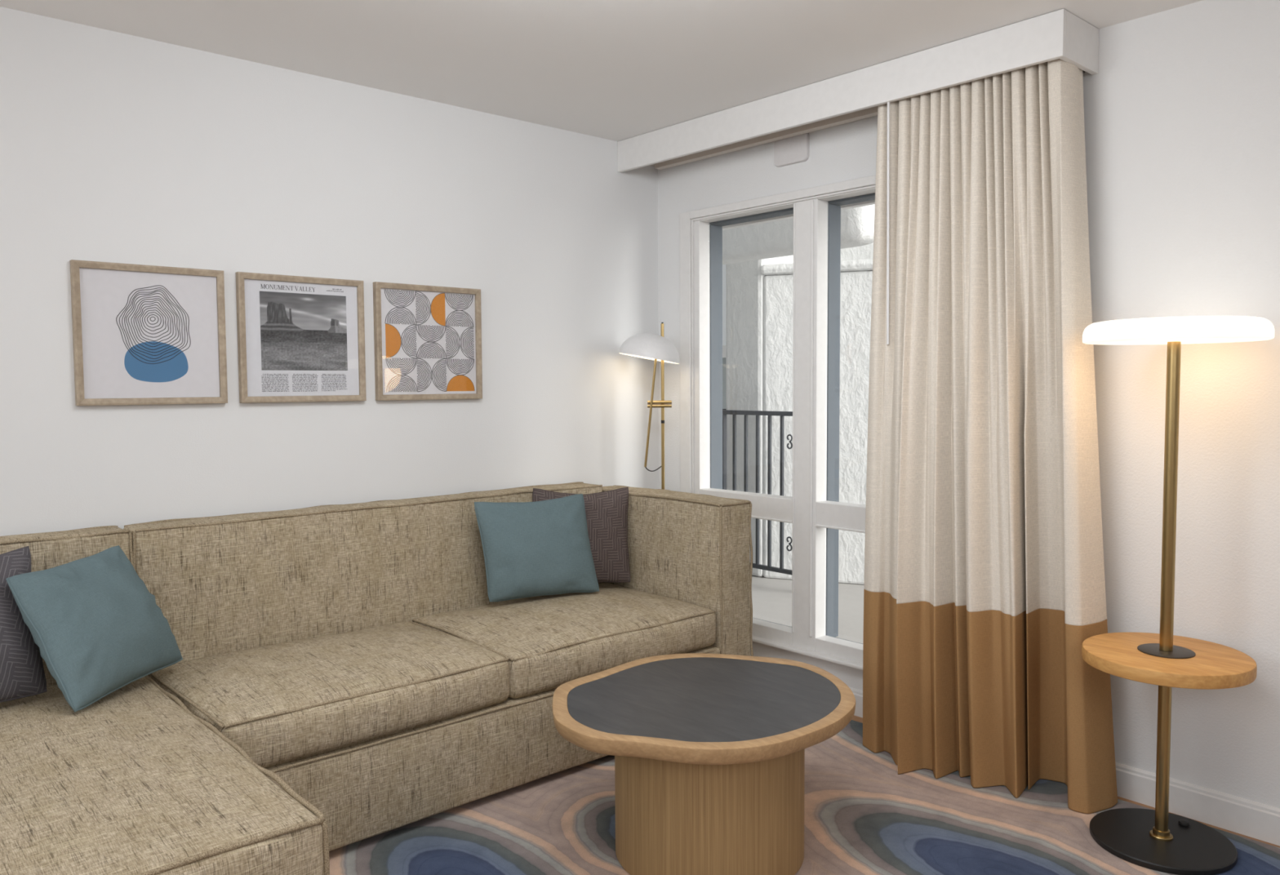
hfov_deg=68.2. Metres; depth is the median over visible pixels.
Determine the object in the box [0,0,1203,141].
ceiling
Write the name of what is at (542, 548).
throw pillow
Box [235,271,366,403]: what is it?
picture frame
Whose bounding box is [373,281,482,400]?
picture frame
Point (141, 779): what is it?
cushion
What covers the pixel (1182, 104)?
wall
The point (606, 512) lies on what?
throw pillow
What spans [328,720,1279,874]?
area rug
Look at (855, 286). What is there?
wall
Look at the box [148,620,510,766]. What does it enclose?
seat cushion
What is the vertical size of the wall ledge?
0.069 m
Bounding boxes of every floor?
[751,575,863,643]
[851,715,1279,847]
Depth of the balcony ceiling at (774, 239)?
5.30 m
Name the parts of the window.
casing, frame rail, frame rail, casing, frame rail, frame rail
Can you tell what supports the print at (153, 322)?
attached to the picture frame at (157, 334)
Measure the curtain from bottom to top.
2.348 m
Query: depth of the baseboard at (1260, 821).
2.85 m
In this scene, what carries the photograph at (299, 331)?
attached to the picture frame at (300, 339)
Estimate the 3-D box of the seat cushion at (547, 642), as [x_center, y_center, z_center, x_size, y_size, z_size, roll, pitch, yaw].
[-0.282,0.739,3.604,0.962,0.222,0.742,-3,4,-42]
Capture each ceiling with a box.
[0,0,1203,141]
[722,204,875,264]
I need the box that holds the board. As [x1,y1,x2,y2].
[721,200,875,230]
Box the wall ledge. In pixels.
[760,258,872,275]
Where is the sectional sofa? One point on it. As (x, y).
(349, 673)
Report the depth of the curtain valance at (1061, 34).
3.29 m
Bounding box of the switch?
[1177,819,1189,826]
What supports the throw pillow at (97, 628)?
on the sectional sofa
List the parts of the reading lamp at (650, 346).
lamp shade, arm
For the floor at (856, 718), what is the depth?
2.87 m
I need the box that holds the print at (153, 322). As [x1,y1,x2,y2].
[115,284,191,382]
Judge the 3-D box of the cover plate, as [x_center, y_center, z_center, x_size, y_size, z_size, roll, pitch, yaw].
[0.625,-1.190,3.906,0.016,0.120,0.174,-3,4,-42]
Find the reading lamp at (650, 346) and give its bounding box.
[618,322,679,489]
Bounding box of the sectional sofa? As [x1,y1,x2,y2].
[0,481,752,874]
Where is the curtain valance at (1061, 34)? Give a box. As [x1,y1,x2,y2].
[617,8,1098,173]
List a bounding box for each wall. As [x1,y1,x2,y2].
[0,6,658,537]
[657,0,1279,808]
[725,255,793,577]
[763,270,872,584]
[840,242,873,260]
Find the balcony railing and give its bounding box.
[722,409,792,574]
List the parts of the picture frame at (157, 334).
frame rail, frame rail, frame rail, frame rail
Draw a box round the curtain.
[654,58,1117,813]
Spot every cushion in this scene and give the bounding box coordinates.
[0,677,323,874]
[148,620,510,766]
[415,582,714,698]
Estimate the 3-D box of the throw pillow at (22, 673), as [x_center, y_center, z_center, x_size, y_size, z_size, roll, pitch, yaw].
[-1.788,0.503,2.438,0.430,0.403,0.214,-3,4,-42]
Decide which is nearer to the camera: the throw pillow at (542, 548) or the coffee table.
the coffee table
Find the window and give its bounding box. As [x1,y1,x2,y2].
[680,174,875,670]
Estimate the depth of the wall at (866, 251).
6.69 m
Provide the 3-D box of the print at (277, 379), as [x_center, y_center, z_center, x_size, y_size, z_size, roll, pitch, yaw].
[-1.203,-0.352,3.393,0.312,0.375,0.001,-3,4,-42]
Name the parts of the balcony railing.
post, rail, rail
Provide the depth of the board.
4.38 m
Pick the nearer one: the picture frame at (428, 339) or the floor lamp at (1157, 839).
the floor lamp at (1157, 839)
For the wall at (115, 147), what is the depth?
3.37 m
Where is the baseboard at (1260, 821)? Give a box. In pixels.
[848,687,1279,845]
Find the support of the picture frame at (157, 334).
attached to the wall at (115, 147)
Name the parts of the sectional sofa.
backrest, backrest, armrest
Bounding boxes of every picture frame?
[69,259,227,405]
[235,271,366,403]
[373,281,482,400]
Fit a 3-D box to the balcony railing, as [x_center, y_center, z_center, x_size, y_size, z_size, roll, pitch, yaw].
[0.804,0.399,6.221,0.040,1.146,0.803,-3,4,-42]
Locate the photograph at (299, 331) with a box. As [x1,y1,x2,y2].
[259,291,347,370]
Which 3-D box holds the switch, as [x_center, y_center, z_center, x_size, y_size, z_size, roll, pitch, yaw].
[1.595,1.129,2.773,0.030,0.012,0.030,-3,4,-42]
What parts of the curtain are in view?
panel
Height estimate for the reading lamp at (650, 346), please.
1.606 m
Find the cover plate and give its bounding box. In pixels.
[773,133,809,167]
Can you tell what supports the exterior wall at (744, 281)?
on the floor at (771, 597)
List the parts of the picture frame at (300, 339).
frame rail, frame rail, frame rail, frame rail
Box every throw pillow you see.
[0,546,46,702]
[5,545,182,711]
[474,493,599,601]
[532,487,630,582]
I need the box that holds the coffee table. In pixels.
[552,653,856,874]
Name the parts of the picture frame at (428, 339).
frame rail, frame rail, frame rail, frame rail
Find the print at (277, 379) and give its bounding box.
[261,284,346,391]
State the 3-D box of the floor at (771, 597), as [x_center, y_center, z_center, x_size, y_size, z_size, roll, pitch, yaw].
[0.420,1.004,6.955,3.245,0.138,15.000,-3,4,-42]
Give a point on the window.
(816, 514)
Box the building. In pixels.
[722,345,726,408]
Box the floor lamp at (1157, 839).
[1081,315,1274,874]

